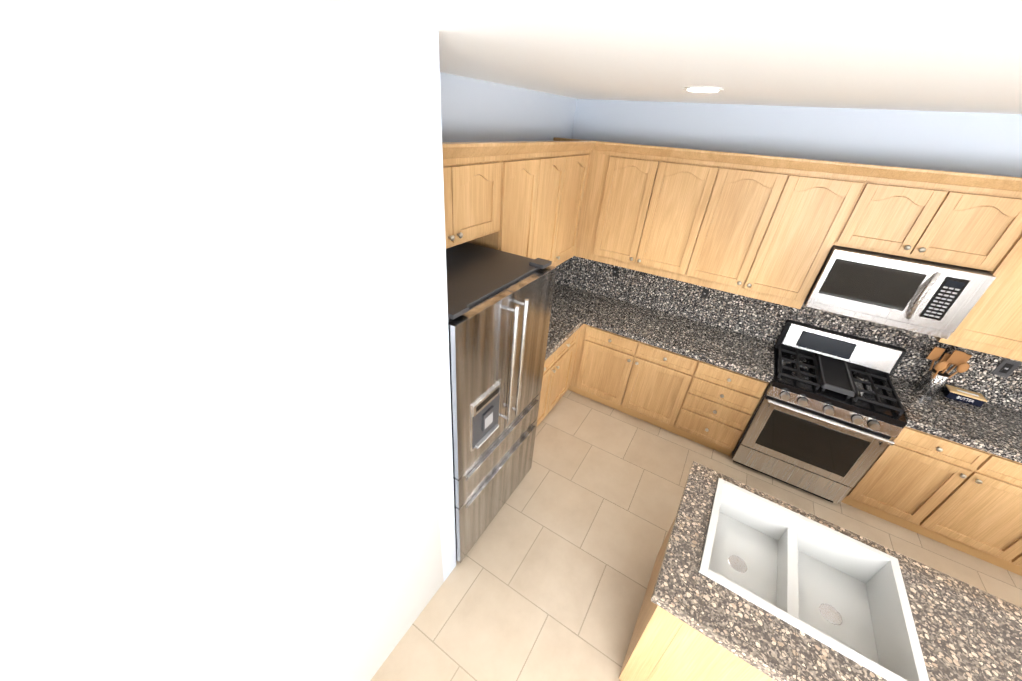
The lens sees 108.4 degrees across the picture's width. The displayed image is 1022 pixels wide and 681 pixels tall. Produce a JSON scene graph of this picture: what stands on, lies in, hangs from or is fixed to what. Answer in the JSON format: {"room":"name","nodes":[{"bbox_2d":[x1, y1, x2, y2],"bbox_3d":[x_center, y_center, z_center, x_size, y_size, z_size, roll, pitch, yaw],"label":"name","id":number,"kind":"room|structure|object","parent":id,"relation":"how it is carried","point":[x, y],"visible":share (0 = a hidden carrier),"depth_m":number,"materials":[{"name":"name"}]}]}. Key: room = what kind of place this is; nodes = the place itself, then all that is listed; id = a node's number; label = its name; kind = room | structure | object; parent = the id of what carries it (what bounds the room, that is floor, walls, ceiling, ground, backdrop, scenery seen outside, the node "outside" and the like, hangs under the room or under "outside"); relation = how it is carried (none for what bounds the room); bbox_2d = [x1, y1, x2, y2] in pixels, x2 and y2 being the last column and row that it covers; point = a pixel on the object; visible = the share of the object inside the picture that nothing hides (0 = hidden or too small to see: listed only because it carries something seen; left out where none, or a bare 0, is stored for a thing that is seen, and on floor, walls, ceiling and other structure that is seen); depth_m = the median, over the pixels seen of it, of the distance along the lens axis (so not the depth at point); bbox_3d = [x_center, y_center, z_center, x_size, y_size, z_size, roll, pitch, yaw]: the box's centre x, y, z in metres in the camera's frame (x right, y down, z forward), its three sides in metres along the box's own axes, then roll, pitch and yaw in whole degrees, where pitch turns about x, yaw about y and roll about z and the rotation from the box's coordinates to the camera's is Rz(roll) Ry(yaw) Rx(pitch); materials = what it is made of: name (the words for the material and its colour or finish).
{"room":"kitchen","nodes":[
{"label":"kitchen","id":0,"kind":"room"},
{"bbox_2d":[0,0,455,680],"bbox_3d":[-1.000,0.798,0.750,0.120,2.640,2.545,21,35,26],"label":"wall","id":1,"kind":"structure","parent":0,"point":[226,452],"depth_m":0.78,"materials":[{"name":"white paint"}]},
{"bbox_2d":[452,75,579,141],"bbox_3d":[-0.276,-0.460,2.936,0.100,2.640,2.735,21,35,26],"label":"wall","id":2,"kind":"structure","parent":0,"point":[482,111],"depth_m":2.50,"materials":[{"name":"white paint"}]},
{"bbox_2d":[443,153,465,248],"bbox_3d":[-0.555,-0.636,1.753,0.337,0.430,0.578,21,35,26],"label":"upper cabinet","id":3,"kind":"object","parent":2,"relation":"attached to","point":[454,164],"depth_m":1.85,"materials":[{"name":"brown wood"}]},
{"bbox_2d":[442,145,505,244],"bbox_3d":[-0.328,-0.809,2.069,0.337,0.430,0.522,21,35,26],"label":"upper cabinet","id":4,"kind":"object","parent":2,"relation":"attached to","point":[485,169],"depth_m":2.05,"materials":[{"name":"brown wood"}]},
{"bbox_2d":[458,145,549,258],"bbox_3d":[-0.071,-0.808,2.569,0.337,0.915,0.492,21,35,26],"label":"upper cabinet","id":5,"kind":"object","parent":2,"relation":"attached to","point":[525,168],"depth_m":2.40,"materials":[{"name":"brown wood"}]},
{"bbox_2d":[518,145,573,266],"bbox_3d":[0.138,-0.967,2.859,0.337,0.915,0.539,21,35,26],"label":"upper cabinet","id":6,"kind":"object","parent":2,"relation":"attached to","point":[558,164],"depth_m":2.81,"materials":[{"name":"brown wood"}]},
{"bbox_2d":[558,145,593,264],"bbox_3d":[0.362,-1.139,3.171,0.337,0.915,0.551,21,35,26],"label":"upper cabinet","id":7,"kind":"object","parent":2,"relation":"attached to","point":[580,171],"depth_m":3.14,"materials":[{"name":"brown wood"}]},
{"bbox_2d":[343,0,1021,113],"bbox_3d":[2.151,-0.009,-0.199,7.200,0.080,5.400,21,35,26],"label":"ceiling","id":8,"kind":"structure","parent":0,"point":[943,55],"depth_m":0.98,"materials":[{"name":"white paint"}]},
{"bbox_2d":[683,86,723,91],"bbox_3d":[0.974,-1.273,1.870,0.190,0.011,0.190,21,35,26],"label":"recessed light","id":9,"kind":"object","parent":8,"relation":"in","point":[702,89],"visible":1,"depth_m":1.82,"materials":[{"name":"white"}]},
{"bbox_2d":[370,390,1021,680],"bbox_3d":[1.994,2.321,1.194,7.200,0.080,5.400,21,35,26],"label":"floor","id":10,"kind":"structure","parent":0,"point":[548,578],"depth_m":2.47,"materials":[{"name":"tile"}]},
{"bbox_2d":[446,242,556,562],"bbox_3d":[-0.316,0.385,2.360,0.807,1.774,0.900,21,35,26],"label":"refrigerator","id":11,"kind":"object","parent":10,"relation":"on","point":[499,307],"visible":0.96,"depth_m":1.98,"materials":[{"name":"grey metal"}]},
{"bbox_2d":[537,330,580,425],"bbox_3d":[0.123,0.306,3.437,0.617,0.860,1.029,21,35,26],"label":"base cabinet","id":12,"kind":"object","parent":10,"relation":"on","point":[558,372],"depth_m":3.36,"materials":[{"name":"brown wood"}]},
{"bbox_2d":[545,306,584,357],"bbox_3d":[0.140,-0.072,3.177,0.632,0.056,1.020,21,35,26],"label":"countertop","id":13,"kind":"structure","parent":12,"relation":"on","point":[562,326],"depth_m":3.23,"materials":[{"name":"grey stone"}]},
{"bbox_2d":[573,326,688,428],"bbox_3d":[1.264,0.246,3.667,0.979,0.860,0.617,21,35,26],"label":"base cabinet","id":14,"kind":"object","parent":10,"relation":"on","point":[638,380],"depth_m":3.43,"materials":[{"name":"brown wood"}]},
{"bbox_2d":[552,282,772,382],"bbox_3d":[1.220,-0.169,3.461,2.148,0.056,0.632,21,35,26],"label":"countertop","id":15,"kind":"structure","parent":14,"relation":"on","point":[752,357],"depth_m":3.27,"materials":[{"name":"grey stone"}]},
{"bbox_2d":[665,358,768,455],"bbox_3d":[1.862,0.470,3.360,0.566,0.860,0.617,21,35,26],"label":"base cabinet","id":16,"kind":"object","parent":10,"relation":"on","point":[706,385],"depth_m":3.11,"materials":[{"name":"brown wood"}]},
{"bbox_2d":[732,319,906,503],"bbox_3d":[2.399,0.581,2.945,0.757,1.155,0.716,21,35,26],"label":"gas range","id":17,"kind":"object","parent":10,"relation":"on","point":[827,421],"visible":0.98,"depth_m":2.78,"materials":[{"name":"grey metal"}]},
{"bbox_2d":[619,461,1021,680],"bbox_3d":[2.179,1.758,1.174,3.440,0.927,0.812,21,35,27],"label":"kitchen island","id":18,"kind":"object","parent":10,"relation":"on","point":[747,583],"visible":1,"depth_m":1.49,"materials":[{"name":"stone"}]},
{"bbox_2d":[841,427,1021,561],"bbox_3d":[3.154,0.954,2.695,0.947,0.860,0.617,21,35,26],"label":"base cabinet","id":19,"kind":"object","parent":10,"relation":"on","point":[943,469],"depth_m":2.49,"materials":[{"name":"brown wood"}]},
{"bbox_2d":[889,375,1021,462],"bbox_3d":[3.482,0.679,2.298,1.684,0.056,0.632,21,35,26],"label":"countertop","id":20,"kind":"structure","parent":19,"relation":"on","point":[994,429],"depth_m":2.43,"materials":[{"name":"grey stone"}]},
{"bbox_2d":[916,347,971,395],"bbox_3d":[3.044,0.224,2.608,0.203,0.355,0.138,21,35,26],"label":"utensil holder","id":21,"kind":"object","parent":20,"relation":"on","point":[932,382],"visible":1,"depth_m":2.60,"materials":[{"name":"silver metal"}]},
{"bbox_2d":[942,384,986,406],"bbox_3d":[3.230,0.392,2.631,0.188,0.064,0.098,21,35,26],"label":"butter dish","id":22,"kind":"object","parent":20,"relation":"on","point":[954,393],"visible":0.96,"depth_m":2.61,"materials":[{"name":"black ceramic"}]},
{"bbox_2d":[989,535,1021,575],"bbox_3d":[3.664,1.145,2.433,0.518,0.860,0.617,21,35,26],"label":"base cabinet","id":23,"kind":"object","parent":10,"relation":"on","point":[1010,559],"depth_m":2.45,"materials":[{"name":"brown wood"}]},
{"bbox_2d":[572,99,1021,344],"bbox_3d":[3.486,0.077,2.462,7.200,2.640,0.100,21,35,26],"label":"wall","id":24,"kind":"structure","parent":0,"point":[978,143],"depth_m":2.54,"materials":[{"name":"white paint"}]},
{"bbox_2d":[590,149,653,267],"bbox_3d":[1.062,-1.134,3.243,0.457,0.915,0.337,21,35,26],"label":"upper cabinet","id":25,"kind":"object","parent":24,"relation":"attached to","point":[625,168],"depth_m":3.12,"materials":[{"name":"brown wood"}]},
{"bbox_2d":[626,153,709,278],"bbox_3d":[1.383,-1.014,3.078,0.549,0.915,0.337,21,35,26],"label":"upper cabinet","id":26,"kind":"object","parent":24,"relation":"attached to","point":[672,185],"depth_m":2.96,"materials":[{"name":"brown wood"}]},
{"bbox_2d":[674,157,777,292],"bbox_3d":[1.742,-0.880,2.894,0.549,0.915,0.337,21,35,26],"label":"upper cabinet","id":27,"kind":"object","parent":24,"relation":"attached to","point":[731,199],"depth_m":2.77,"materials":[{"name":"brown wood"}]},
{"bbox_2d":[555,256,1021,410],"bbox_3d":[2.437,-0.184,2.997,4.600,0.584,0.012,21,35,26],"label":"backsplash","id":28,"kind":"structure","parent":24,"relation":"attached to","point":[756,318],"depth_m":3.18,"materials":[{"name":"stone"}]},
{"bbox_2d":[612,267,618,275],"bbox_3d":[1.047,-0.691,3.705,0.050,0.085,0.010,21,35,26],"label":"electrical outlet","id":29,"kind":"object","parent":28,"relation":"attached to","point":[615,271],"visible":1,"depth_m":3.70,"materials":[{"name":"black plastic"}]},
{"bbox_2d":[701,288,708,297],"bbox_3d":[1.756,-0.425,3.341,0.050,0.085,0.010,21,35,26],"label":"electrical outlet","id":30,"kind":"object","parent":28,"relation":"attached to","point":[704,294],"visible":1,"depth_m":3.34,"materials":[{"name":"black plastic"}]},
{"bbox_2d":[991,359,1020,377],"bbox_3d":[3.375,0.190,2.513,0.080,0.125,0.010,21,35,26],"label":"outlet","id":31,"kind":"object","parent":28,"relation":"attached to","point":[1006,368],"visible":1,"depth_m":2.51,"materials":[{"name":"grey"}]},
{"bbox_2d":[730,161,873,308],"bbox_3d":[2.066,-0.758,2.727,0.468,0.915,0.337,21,35,26],"label":"upper cabinet","id":32,"kind":"object","parent":24,"relation":"attached to","point":[773,229],"depth_m":2.56,"materials":[{"name":"brown wood"}]},
{"bbox_2d":[838,169,937,254],"bbox_3d":[2.465,-0.822,2.405,0.444,0.430,0.337,21,35,26],"label":"upper cabinet","id":33,"kind":"object","parent":24,"relation":"attached to","point":[890,204],"depth_m":2.29,"materials":[{"name":"brown wood"}]},
{"bbox_2d":[894,177,1021,276],"bbox_3d":[2.734,-0.721,2.266,0.443,0.430,0.337,21,35,26],"label":"upper cabinet","id":34,"kind":"object","parent":24,"relation":"attached to","point":[970,224],"depth_m":2.14,"materials":[{"name":"brown wood"}]},
{"bbox_2d":[805,245,995,338],"bbox_3d":[2.539,-0.373,2.509,0.754,0.423,0.467,21,35,26],"label":"microwave","id":35,"kind":"object","parent":34,"relation":"attached to","point":[936,299],"visible":1,"depth_m":2.36,"materials":[{"name":"grey metal"}]},
{"bbox_2d":[934,245,1021,361],"bbox_3d":[3.126,-0.361,2.182,0.518,0.915,0.337,21,35,26],"label":"upper cabinet","id":36,"kind":"object","parent":24,"relation":"attached to","point":[993,326],"depth_m":2.23,"materials":[{"name":"brown wood"}]}
]}

